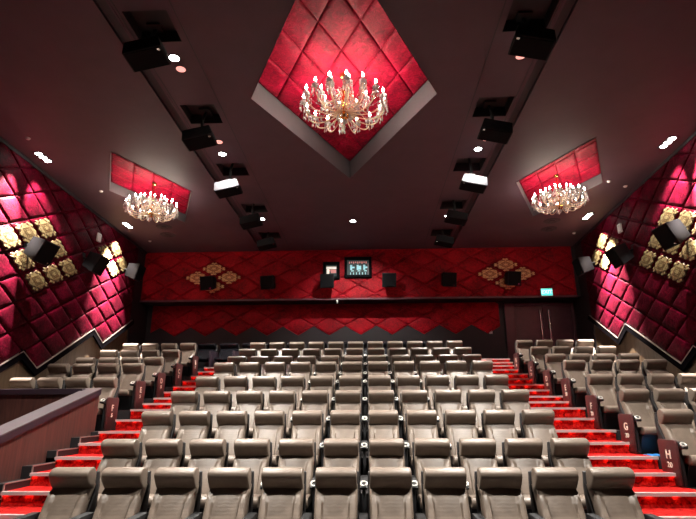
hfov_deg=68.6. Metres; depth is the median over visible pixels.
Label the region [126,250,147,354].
trim
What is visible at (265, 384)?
seat
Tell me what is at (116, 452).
seat
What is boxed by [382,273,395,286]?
wall speaker
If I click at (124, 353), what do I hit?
seat
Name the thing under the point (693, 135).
trim
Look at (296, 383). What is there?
seat
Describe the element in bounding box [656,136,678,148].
washer
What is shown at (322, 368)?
seat
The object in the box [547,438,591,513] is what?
seat
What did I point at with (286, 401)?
seat
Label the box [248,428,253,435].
seat cushion
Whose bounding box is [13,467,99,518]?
seat
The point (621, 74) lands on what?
ceiling
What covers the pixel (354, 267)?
window
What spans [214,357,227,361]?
seat cushion
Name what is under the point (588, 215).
ceiling light
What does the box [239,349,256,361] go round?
seat
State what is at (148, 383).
seat cushion
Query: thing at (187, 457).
seat cushion
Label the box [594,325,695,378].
wall
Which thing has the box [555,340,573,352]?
seat
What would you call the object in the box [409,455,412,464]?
seat cushion
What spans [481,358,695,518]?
stairs
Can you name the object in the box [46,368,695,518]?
floor
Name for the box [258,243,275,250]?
grille
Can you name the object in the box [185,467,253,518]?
seat
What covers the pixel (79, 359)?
seat
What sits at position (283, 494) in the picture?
seat
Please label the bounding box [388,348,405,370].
seat
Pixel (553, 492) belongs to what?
seat
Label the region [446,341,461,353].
seat
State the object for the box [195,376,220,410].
seat
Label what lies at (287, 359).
seat
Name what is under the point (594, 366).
seat
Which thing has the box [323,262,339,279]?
window
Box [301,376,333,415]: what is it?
seat
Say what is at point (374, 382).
seat
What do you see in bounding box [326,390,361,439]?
seat
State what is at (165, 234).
ceiling vent
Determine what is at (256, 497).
seat cushion
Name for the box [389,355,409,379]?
seat
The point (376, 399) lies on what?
seat
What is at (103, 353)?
seat
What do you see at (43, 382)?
seat
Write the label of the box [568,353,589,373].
seat
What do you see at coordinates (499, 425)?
seat
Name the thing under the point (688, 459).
seat cushion
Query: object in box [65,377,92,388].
seat
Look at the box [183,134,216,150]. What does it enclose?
grille
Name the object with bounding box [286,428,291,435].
seat cushion
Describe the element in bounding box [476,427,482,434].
seat cushion
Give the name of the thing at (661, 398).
seat
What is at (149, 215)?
chandelier
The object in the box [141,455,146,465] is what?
seat cushion
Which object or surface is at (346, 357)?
seat
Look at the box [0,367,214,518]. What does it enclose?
stairs
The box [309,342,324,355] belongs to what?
seat
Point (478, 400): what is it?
seat
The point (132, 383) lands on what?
seat
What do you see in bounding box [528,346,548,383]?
seat
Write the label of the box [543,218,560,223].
ceiling vent
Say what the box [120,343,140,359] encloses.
seat
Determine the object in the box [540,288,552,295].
exit sign
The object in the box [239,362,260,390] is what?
seat
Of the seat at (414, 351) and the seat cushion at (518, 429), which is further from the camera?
the seat at (414, 351)
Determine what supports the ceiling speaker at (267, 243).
attached to the ceiling
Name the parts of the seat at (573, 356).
backrest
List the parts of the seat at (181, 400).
backrest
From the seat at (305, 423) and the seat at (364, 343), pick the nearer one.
the seat at (305, 423)
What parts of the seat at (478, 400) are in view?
backrest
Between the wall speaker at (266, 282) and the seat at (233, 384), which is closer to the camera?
the seat at (233, 384)
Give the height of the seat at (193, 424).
1.000 m
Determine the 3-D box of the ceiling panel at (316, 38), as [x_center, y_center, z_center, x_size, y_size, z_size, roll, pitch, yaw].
[-0.084,-3.266,9.011,2.905,0.065,5.882,7,-18,-23]
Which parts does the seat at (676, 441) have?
panel, backrest, armrest, seat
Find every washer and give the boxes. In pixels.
[32,151,54,162]
[121,222,133,227]
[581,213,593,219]
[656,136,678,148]
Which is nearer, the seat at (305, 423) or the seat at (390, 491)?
the seat at (390, 491)
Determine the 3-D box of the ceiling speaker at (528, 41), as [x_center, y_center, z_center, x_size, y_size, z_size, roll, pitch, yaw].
[2.544,-3.191,7.172,0.560,0.737,0.477,-1,-17,2]
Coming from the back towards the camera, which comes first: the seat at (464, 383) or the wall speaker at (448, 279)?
the wall speaker at (448, 279)
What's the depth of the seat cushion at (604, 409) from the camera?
9.00 m
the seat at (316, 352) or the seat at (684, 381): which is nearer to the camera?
the seat at (684, 381)
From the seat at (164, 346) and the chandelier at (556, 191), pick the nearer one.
the chandelier at (556, 191)
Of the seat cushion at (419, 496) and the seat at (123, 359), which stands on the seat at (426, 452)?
the seat cushion at (419, 496)
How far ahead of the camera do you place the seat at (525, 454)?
6.19 m
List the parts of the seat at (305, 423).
backrest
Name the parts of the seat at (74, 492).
armrest, backrest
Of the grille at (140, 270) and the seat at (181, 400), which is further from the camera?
the grille at (140, 270)
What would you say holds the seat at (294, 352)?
on the floor
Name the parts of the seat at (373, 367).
armrest, backrest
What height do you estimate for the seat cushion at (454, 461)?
0.120 m
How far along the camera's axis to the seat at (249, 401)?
8.61 m
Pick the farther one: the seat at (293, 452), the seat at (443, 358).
the seat at (443, 358)
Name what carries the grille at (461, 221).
attached to the ceiling speaker at (455, 217)
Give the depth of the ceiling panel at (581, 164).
12.29 m
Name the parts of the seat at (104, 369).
backrest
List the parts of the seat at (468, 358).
backrest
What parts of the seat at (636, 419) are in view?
panel, backrest, armrest, seat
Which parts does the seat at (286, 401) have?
backrest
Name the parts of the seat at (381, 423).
armrest, backrest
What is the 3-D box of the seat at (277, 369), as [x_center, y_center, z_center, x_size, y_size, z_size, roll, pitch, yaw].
[-1.644,2.659,10.802,0.556,1.000,0.749,-1,-17,2]
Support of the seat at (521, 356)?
on the floor
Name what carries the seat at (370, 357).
on the floor
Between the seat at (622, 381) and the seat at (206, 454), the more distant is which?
the seat at (622, 381)
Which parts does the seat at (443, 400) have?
backrest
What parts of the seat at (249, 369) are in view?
backrest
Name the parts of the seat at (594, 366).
backrest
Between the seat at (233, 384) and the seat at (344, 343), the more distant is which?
the seat at (344, 343)
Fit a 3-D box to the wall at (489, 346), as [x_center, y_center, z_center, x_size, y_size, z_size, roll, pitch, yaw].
[0.400,2.694,16.941,15.700,7.920,1.080,-1,-17,2]
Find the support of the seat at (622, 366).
on the floor
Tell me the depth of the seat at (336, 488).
5.22 m
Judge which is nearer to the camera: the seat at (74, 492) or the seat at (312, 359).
the seat at (74, 492)
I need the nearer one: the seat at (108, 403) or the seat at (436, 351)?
the seat at (108, 403)
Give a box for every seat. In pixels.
[9,378,37,388]
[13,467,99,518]
[37,364,71,388]
[37,377,64,388]
[65,363,96,388]
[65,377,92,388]
[70,467,150,518]
[73,357,97,372]
[92,363,120,387]
[93,377,119,430]
[96,357,119,375]
[96,439,142,505]
[98,350,119,363]
[118,363,145,409]
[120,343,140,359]
[120,350,139,366]
[120,357,142,377]
[127,467,201,518]
[138,411,175,466]
[140,343,159,358]
[141,350,160,365]
[143,439,185,511]
[144,357,165,398]
[161,343,178,356]
[162,349,182,386]
[169,391,199,438]
[176,411,212,466]
[180,343,198,375]
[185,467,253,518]
[188,439,228,512]
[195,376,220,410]
[197,343,217,367]
[202,391,231,438]
[213,362,235,390]
[214,343,239,362]
[214,411,248,466]
[224,376,248,410]
[227,356,247,375]
[233,439,271,512]
[235,391,263,438]
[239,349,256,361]
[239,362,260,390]
[242,343,249,348]
[243,467,305,518]
[250,342,266,355]
[251,356,270,375]
[252,376,276,409]
[252,410,285,466]
[260,349,278,361]
[260,438,315,512]
[264,362,286,390]
[268,390,296,437]
[270,342,285,355]
[274,356,293,375]
[278,410,323,467]
[281,362,311,389]
[281,376,304,409]
[282,348,299,361]
[289,342,304,355]
[289,356,316,375]
[290,390,328,439]
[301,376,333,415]
[301,467,358,518]
[303,348,320,361]
[308,362,336,396]
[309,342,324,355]
[310,438,360,512]
[314,355,339,379]
[319,410,361,469]
[324,348,341,371]
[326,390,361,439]
[328,342,343,361]
[331,375,362,415]
[335,361,362,389]
[338,355,362,375]
[341,348,363,378]
[343,341,363,357]
[343,342,347,354]
[359,467,414,518]
[360,438,405,512]
[361,410,399,474]
[362,375,390,428]
[362,390,394,451]
[363,342,367,362]
[363,355,386,396]
[363,361,388,407]
[364,341,382,361]
[364,348,384,385]
[383,342,386,353]
[385,341,402,361]
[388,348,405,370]
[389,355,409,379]
[391,361,414,396]
[395,375,419,415]
[399,390,428,439]
[404,410,438,474]
[406,341,422,355]
[410,347,427,360]
[412,438,450,515]
[414,355,433,374]
[415,467,470,518]
[418,361,440,389]
[425,375,449,409]
[426,341,441,354]
[431,347,449,360]
[433,390,462,437]
[437,354,456,374]
[443,410,477,466]
[444,361,466,389]
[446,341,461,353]
[453,347,471,360]
[454,375,478,409]
[457,438,497,513]
[461,354,480,374]
[466,389,496,437]
[470,360,493,388]
[471,467,528,518]
[481,409,517,466]
[483,374,508,409]
[499,389,530,437]
[502,438,544,513]
[513,340,532,373]
[519,409,557,466]
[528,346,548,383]
[528,467,586,518]
[535,340,552,353]
[543,354,565,395]
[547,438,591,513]
[551,346,570,359]
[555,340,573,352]
[561,360,586,407]
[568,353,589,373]
[573,346,593,359]
[575,339,594,354]
[582,467,663,518]
[585,374,619,429]
[588,359,616,391]
[592,353,615,376]
[595,346,615,361]
[614,359,645,388]
[615,374,652,408]
[616,353,642,374]
[616,389,658,453]
[641,359,675,387]
[645,373,686,405]
[651,388,695,428]
[654,409,695,487]
[675,373,695,404]
[685,388,695,419]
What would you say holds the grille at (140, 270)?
attached to the wall speaker at (135, 271)
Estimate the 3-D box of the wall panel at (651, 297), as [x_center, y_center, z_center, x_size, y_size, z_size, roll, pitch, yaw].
[7.038,0.990,10.682,0.084,6.308,10.720,-2,-17,5]
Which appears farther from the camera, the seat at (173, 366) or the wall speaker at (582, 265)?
the wall speaker at (582, 265)
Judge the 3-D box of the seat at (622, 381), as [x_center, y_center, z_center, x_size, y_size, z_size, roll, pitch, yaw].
[5.303,2.588,9.352,0.556,1.000,0.749,-1,-17,2]
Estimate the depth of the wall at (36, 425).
7.94 m
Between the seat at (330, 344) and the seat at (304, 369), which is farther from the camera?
the seat at (330, 344)
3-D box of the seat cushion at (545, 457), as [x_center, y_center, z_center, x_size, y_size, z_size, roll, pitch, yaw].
[2.744,2.698,6.880,0.436,0.120,0.412,-1,-17,2]
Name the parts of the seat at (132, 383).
seat, backrest, armrest, panel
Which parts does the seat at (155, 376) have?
seat, backrest, armrest, panel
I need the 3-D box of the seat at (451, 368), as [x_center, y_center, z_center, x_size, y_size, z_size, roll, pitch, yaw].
[2.273,2.601,10.661,0.556,1.000,0.749,-1,-17,2]
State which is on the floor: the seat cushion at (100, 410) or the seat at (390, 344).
the seat at (390, 344)
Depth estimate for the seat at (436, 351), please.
13.12 m
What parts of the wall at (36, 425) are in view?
stepped skirting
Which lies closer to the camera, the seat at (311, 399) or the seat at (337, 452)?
the seat at (337, 452)
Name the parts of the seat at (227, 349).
backrest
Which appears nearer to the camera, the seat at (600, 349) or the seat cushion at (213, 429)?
the seat cushion at (213, 429)
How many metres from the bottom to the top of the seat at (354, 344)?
1.000 m
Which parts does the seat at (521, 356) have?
panel, armrest, backrest, seat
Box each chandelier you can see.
[123,183,178,222]
[299,69,388,134]
[531,174,588,214]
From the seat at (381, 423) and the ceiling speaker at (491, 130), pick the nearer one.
the seat at (381, 423)
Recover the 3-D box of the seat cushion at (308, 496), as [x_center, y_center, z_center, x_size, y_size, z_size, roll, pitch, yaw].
[-0.654,2.762,5.850,0.436,0.120,0.412,-1,-17,2]
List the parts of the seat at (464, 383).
backrest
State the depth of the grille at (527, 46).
7.01 m
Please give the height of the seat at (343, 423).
1.000 m
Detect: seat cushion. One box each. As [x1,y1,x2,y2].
[97,408,102,414]
[118,390,132,395]
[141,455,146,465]
[146,381,154,385]
[148,494,153,507]
[164,371,172,375]
[181,362,189,366]
[184,455,190,465]
[198,358,208,361]
[200,494,206,507]
[211,428,215,435]
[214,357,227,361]
[228,455,234,465]
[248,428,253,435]
[253,494,260,507]
[272,455,278,465]
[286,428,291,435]
[306,494,311,508]
[316,455,319,465]
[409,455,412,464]
[417,494,421,508]
[438,427,443,435]
[450,455,457,464]
[467,494,476,508]
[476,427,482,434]
[495,455,502,464]
[515,427,520,434]
[523,494,531,508]
[537,368,544,373]
[541,455,548,464]
[554,378,561,383]
[573,387,586,392]
[579,495,586,508]
[601,406,618,412]
[637,427,656,434]
[683,455,695,464]
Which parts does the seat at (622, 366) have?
backrest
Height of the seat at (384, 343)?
0.830 m
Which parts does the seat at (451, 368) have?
backrest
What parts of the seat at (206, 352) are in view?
seat, backrest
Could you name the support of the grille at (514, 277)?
attached to the wall speaker at (513, 278)
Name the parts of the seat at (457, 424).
backrest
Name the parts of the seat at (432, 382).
backrest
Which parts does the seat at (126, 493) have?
armrest, backrest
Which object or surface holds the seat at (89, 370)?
on the floor
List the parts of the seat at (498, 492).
armrest, backrest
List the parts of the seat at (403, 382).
backrest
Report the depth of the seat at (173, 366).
13.11 m
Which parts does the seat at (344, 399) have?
armrest, backrest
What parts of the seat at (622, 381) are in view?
backrest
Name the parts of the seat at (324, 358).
backrest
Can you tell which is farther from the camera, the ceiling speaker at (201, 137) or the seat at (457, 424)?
the ceiling speaker at (201, 137)
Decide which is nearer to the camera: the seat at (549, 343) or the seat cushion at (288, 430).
the seat cushion at (288, 430)
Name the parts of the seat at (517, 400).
backrest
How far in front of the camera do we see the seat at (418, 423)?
7.37 m
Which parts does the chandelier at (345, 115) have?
arm, arm, arm, arm, arm, arm, arm, stem, arm, arm, arm, arm, arm, arm, arm, arm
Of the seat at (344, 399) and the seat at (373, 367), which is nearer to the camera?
the seat at (344, 399)
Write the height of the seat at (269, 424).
1.000 m
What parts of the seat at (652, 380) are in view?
backrest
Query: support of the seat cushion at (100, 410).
on the seat at (108, 403)
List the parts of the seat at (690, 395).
backrest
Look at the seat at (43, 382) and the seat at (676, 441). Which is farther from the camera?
the seat at (43, 382)
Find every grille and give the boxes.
[34,241,59,265]
[92,256,109,274]
[124,46,169,71]
[135,265,145,281]
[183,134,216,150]
[215,186,241,198]
[240,220,262,229]
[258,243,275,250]
[434,240,452,247]
[445,217,466,225]
[460,181,485,193]
[478,128,510,143]
[509,35,553,60]
[509,272,520,284]
[572,258,582,275]
[604,248,622,267]
[652,224,677,249]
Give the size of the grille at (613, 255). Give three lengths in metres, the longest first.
0.450 x 0.450 x 0.014 m
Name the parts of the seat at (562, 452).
backrest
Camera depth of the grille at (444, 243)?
15.21 m
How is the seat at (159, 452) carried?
on the floor
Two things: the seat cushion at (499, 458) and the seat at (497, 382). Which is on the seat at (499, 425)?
the seat cushion at (499, 458)
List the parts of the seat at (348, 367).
backrest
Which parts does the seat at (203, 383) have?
backrest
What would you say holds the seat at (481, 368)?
on the floor
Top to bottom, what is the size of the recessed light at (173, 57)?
0.012 m
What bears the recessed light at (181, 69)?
in the ceiling
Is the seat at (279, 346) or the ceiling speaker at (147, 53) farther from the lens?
the seat at (279, 346)
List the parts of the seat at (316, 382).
backrest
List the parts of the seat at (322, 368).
backrest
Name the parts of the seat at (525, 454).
backrest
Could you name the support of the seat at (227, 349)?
on the floor
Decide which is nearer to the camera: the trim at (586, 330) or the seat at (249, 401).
the seat at (249, 401)
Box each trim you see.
[0,137,146,253]
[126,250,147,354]
[573,131,695,247]
[574,243,596,348]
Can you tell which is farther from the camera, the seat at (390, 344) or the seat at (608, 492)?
the seat at (390, 344)
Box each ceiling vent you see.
[156,224,172,229]
[160,232,175,236]
[541,226,556,231]
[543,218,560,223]
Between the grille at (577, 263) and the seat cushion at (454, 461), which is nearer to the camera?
the seat cushion at (454, 461)
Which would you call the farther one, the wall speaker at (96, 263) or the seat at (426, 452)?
the wall speaker at (96, 263)
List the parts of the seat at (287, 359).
backrest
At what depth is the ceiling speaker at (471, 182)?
10.92 m
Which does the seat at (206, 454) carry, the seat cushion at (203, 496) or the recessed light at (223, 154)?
the seat cushion at (203, 496)
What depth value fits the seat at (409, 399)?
8.51 m
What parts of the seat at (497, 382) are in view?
backrest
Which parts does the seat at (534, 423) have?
backrest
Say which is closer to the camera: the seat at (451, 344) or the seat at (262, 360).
the seat at (262, 360)
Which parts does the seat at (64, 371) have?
backrest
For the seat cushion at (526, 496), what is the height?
0.120 m
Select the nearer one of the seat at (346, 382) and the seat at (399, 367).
the seat at (346, 382)
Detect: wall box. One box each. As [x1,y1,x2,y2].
[96,233,101,242]
[617,223,622,233]
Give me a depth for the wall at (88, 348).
12.96 m
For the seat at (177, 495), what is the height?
1.000 m
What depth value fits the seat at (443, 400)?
8.48 m
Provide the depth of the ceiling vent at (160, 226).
15.12 m
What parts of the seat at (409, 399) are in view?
armrest, backrest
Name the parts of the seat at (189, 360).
seat, backrest, armrest, panel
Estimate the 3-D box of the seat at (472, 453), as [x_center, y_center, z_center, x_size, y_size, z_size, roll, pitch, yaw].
[1.544,2.630,5.963,0.556,1.000,0.749,-1,-17,2]
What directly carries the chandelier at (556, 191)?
hanging from the ceiling panel at (581, 164)
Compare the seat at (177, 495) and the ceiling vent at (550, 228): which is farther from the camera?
the ceiling vent at (550, 228)
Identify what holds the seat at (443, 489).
on the floor
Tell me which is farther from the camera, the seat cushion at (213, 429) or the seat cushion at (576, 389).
the seat cushion at (576, 389)
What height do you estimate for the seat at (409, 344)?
1.000 m
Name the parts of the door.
pull handle, pull handle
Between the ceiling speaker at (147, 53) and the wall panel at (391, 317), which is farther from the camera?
the wall panel at (391, 317)
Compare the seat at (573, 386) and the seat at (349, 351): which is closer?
the seat at (573, 386)
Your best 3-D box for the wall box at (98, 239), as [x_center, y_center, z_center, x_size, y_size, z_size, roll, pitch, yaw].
[-6.932,-0.607,14.157,0.100,0.240,0.180,-1,-17,2]
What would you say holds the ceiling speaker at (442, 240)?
attached to the ceiling
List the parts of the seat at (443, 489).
armrest, backrest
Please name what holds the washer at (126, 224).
attached to the ceiling
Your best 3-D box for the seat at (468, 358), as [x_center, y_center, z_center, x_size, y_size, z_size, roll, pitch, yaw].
[2.919,2.662,11.734,0.648,1.000,0.749,-1,-17,2]
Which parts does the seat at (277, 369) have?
backrest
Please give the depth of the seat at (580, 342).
14.23 m
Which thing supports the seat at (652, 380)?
on the floor
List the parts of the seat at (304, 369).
backrest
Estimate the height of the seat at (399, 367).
1.000 m
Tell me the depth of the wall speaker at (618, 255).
12.65 m
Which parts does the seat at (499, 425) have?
backrest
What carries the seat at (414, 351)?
on the floor
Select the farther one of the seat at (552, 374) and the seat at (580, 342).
the seat at (580, 342)
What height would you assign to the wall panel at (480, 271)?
1.696 m
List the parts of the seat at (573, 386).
panel, armrest, backrest, seat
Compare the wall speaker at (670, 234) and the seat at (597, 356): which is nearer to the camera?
the wall speaker at (670, 234)
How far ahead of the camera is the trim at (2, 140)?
12.46 m
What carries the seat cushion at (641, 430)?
on the seat at (636, 419)
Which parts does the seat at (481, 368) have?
backrest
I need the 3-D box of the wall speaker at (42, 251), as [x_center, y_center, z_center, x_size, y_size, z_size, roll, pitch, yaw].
[-6.652,-0.187,10.944,0.662,0.577,0.496,-2,-17,6]
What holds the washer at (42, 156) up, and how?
attached to the ceiling
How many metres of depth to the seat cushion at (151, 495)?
5.73 m
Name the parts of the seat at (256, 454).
backrest, seat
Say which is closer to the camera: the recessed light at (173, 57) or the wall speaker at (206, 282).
the recessed light at (173, 57)
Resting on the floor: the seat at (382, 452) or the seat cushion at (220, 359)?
the seat at (382, 452)
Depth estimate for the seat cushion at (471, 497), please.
5.64 m
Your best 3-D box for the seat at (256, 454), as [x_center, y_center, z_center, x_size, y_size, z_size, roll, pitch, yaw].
[-1.254,2.671,6.064,0.556,1.000,0.749,-1,-17,2]
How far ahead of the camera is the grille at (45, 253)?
10.86 m
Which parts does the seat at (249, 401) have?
backrest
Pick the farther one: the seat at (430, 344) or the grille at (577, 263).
the grille at (577, 263)
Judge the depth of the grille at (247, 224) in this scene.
13.34 m
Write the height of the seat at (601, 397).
1.000 m
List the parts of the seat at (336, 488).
armrest, backrest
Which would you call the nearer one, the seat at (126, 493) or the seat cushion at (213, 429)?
the seat at (126, 493)
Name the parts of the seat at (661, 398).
backrest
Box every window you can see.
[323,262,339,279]
[344,257,371,277]
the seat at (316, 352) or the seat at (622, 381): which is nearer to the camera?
the seat at (622, 381)
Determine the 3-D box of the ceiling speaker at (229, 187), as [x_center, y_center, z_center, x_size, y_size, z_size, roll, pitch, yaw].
[-2.630,-1.832,11.362,0.560,0.917,0.477,-1,-17,2]
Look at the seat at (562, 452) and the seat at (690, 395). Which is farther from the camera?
the seat at (690, 395)
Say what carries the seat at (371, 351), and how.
on the floor
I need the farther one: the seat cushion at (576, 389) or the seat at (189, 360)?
the seat at (189, 360)
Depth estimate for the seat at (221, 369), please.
11.09 m
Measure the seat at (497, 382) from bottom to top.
1.000 m
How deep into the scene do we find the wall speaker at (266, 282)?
16.56 m
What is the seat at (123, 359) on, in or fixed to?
on the floor
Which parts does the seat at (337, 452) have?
armrest, backrest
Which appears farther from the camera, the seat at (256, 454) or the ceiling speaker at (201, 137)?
the ceiling speaker at (201, 137)
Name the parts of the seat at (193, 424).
backrest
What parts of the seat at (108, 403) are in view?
seat, armrest, backrest, panel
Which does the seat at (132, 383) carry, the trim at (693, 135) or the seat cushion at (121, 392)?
the seat cushion at (121, 392)
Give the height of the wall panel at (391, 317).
1.066 m
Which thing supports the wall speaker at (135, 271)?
attached to the wall panel at (46, 312)
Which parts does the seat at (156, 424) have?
backrest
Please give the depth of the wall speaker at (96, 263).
13.13 m
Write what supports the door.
in the wall at (489, 346)
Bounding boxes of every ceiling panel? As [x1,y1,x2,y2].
[111,152,189,213]
[259,0,427,160]
[519,138,600,205]
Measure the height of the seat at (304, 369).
1.000 m
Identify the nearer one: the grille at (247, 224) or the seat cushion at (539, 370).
the seat cushion at (539, 370)
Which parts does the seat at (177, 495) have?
armrest, backrest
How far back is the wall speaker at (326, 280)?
16.49 m
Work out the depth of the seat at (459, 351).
13.10 m
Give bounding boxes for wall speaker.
[22,236,59,265]
[82,251,110,275]
[123,263,145,282]
[200,276,216,289]
[260,275,275,289]
[320,274,333,287]
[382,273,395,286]
[441,272,456,286]
[504,271,520,285]
[572,256,596,276]
[604,243,633,268]
[651,219,691,250]
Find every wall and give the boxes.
[0,329,127,388]
[0,388,101,504]
[140,246,580,361]
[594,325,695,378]
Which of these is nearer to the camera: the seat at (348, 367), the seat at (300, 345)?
the seat at (348, 367)
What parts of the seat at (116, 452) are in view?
backrest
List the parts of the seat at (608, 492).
armrest, backrest, armrest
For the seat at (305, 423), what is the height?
1.000 m
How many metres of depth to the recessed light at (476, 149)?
10.73 m
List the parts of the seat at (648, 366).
backrest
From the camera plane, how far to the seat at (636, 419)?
8.12 m
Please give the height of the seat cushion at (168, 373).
0.120 m
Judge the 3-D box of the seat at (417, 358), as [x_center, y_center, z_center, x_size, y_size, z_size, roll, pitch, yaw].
[1.754,2.679,11.776,0.556,1.000,0.749,-1,-17,2]
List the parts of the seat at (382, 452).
armrest, backrest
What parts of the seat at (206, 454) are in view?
backrest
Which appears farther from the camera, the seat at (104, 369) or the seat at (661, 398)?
the seat at (104, 369)
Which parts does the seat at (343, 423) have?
armrest, backrest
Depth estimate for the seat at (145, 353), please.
13.40 m
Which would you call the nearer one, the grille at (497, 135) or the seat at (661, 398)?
the seat at (661, 398)
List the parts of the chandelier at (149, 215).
stem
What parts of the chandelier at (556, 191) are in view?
stem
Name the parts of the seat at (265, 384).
backrest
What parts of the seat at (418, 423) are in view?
armrest, backrest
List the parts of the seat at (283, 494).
armrest, backrest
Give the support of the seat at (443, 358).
on the floor
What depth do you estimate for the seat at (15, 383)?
10.04 m
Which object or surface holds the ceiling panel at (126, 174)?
attached to the ceiling
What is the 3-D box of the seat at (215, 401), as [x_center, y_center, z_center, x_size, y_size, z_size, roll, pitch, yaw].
[-2.292,2.667,8.383,0.556,1.000,0.749,-1,-17,2]
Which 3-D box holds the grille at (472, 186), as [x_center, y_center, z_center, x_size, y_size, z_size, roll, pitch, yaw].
[2.695,-1.552,11.020,0.510,0.014,0.360,12,-19,6]
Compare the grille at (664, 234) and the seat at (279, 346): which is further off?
the seat at (279, 346)
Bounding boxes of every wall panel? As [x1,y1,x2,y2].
[0,142,138,375]
[141,246,576,299]
[150,302,499,336]
[581,136,695,371]
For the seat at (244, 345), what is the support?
on the floor
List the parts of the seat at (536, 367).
panel, armrest, backrest, seat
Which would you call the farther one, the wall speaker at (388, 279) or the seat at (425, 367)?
the wall speaker at (388, 279)
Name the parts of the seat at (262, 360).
backrest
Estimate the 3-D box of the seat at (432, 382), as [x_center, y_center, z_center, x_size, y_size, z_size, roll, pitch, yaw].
[1.671,2.642,9.483,0.556,1.000,0.749,-1,-17,2]
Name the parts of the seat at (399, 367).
backrest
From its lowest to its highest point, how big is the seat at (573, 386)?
1.000 m
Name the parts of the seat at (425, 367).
backrest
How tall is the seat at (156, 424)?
1.000 m
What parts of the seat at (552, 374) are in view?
panel, armrest, backrest, seat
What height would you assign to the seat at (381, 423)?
1.000 m
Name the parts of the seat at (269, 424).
backrest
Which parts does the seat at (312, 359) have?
backrest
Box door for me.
[503,303,576,359]
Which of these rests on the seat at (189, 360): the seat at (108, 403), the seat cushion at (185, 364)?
the seat cushion at (185, 364)
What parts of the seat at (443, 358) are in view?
backrest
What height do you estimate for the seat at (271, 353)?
1.000 m
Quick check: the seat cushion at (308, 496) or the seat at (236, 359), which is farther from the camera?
the seat at (236, 359)
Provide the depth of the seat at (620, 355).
11.85 m
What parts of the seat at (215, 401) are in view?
backrest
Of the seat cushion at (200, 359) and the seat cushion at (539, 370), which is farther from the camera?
the seat cushion at (200, 359)
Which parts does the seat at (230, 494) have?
armrest, backrest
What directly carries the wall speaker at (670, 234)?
attached to the wall panel at (651, 297)
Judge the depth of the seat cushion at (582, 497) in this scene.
5.55 m
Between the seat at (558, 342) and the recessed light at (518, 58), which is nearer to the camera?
the recessed light at (518, 58)
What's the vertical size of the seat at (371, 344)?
1.000 m
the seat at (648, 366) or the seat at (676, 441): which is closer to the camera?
the seat at (676, 441)
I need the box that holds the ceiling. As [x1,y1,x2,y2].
[0,0,695,252]
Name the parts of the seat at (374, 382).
armrest, backrest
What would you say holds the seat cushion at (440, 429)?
on the seat at (443, 400)
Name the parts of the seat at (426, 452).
armrest, backrest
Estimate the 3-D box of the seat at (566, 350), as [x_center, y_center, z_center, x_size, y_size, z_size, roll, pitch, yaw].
[5.426,2.646,12.755,0.556,1.000,0.749,-1,-17,2]
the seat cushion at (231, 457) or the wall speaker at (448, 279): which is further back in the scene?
the wall speaker at (448, 279)
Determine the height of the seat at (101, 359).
1.000 m
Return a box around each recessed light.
[168,54,180,61]
[175,65,186,72]
[218,152,226,156]
[473,147,482,151]
[514,56,524,60]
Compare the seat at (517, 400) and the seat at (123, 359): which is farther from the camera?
the seat at (123, 359)
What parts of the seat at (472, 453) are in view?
seat, backrest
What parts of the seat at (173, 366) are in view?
seat, backrest, armrest, panel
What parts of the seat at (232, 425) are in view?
backrest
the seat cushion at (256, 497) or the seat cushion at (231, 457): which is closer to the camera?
the seat cushion at (256, 497)
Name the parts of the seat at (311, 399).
backrest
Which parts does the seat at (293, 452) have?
backrest, seat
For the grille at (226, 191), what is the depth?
11.17 m
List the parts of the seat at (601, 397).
panel, armrest, backrest, seat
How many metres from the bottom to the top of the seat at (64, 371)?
1.000 m
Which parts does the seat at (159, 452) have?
backrest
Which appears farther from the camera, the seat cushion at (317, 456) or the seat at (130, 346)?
the seat at (130, 346)
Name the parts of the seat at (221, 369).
backrest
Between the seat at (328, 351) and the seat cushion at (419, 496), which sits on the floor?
the seat at (328, 351)
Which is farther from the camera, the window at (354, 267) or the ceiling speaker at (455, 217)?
the window at (354, 267)
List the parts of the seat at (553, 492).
armrest, backrest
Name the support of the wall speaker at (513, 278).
attached to the wall panel at (480, 271)
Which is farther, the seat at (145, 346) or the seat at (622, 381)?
the seat at (145, 346)
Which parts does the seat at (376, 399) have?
armrest, backrest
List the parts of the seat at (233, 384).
backrest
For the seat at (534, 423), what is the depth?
7.32 m
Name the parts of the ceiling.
slot trim, slot trim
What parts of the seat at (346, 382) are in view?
backrest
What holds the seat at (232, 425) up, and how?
on the floor
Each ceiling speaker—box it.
[122,23,170,71]
[181,107,217,150]
[214,163,242,198]
[239,204,262,229]
[257,232,276,250]
[434,229,453,247]
[444,200,467,225]
[459,158,487,193]
[477,100,512,143]
[508,11,555,60]
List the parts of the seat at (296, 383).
backrest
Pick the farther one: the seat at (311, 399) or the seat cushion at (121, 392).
the seat cushion at (121, 392)
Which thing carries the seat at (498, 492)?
on the floor
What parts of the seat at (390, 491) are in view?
armrest, backrest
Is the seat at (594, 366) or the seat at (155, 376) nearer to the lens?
the seat at (594, 366)
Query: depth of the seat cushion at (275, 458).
6.85 m
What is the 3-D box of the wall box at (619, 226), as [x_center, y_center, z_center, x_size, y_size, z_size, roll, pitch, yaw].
[7.218,-0.827,13.504,0.100,0.240,0.180,-1,-17,2]
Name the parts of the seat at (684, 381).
backrest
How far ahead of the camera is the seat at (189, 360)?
14.40 m
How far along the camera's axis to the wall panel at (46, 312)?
11.91 m
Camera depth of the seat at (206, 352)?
15.52 m
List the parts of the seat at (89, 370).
backrest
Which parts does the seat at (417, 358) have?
backrest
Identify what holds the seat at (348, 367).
on the floor
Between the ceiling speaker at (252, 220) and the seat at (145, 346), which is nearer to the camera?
the ceiling speaker at (252, 220)
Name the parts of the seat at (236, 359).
backrest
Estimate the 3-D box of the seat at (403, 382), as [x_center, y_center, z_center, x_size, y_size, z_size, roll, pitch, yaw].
[1.111,2.650,9.504,0.556,1.000,0.749,-1,-17,2]
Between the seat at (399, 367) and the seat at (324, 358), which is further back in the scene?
the seat at (324, 358)

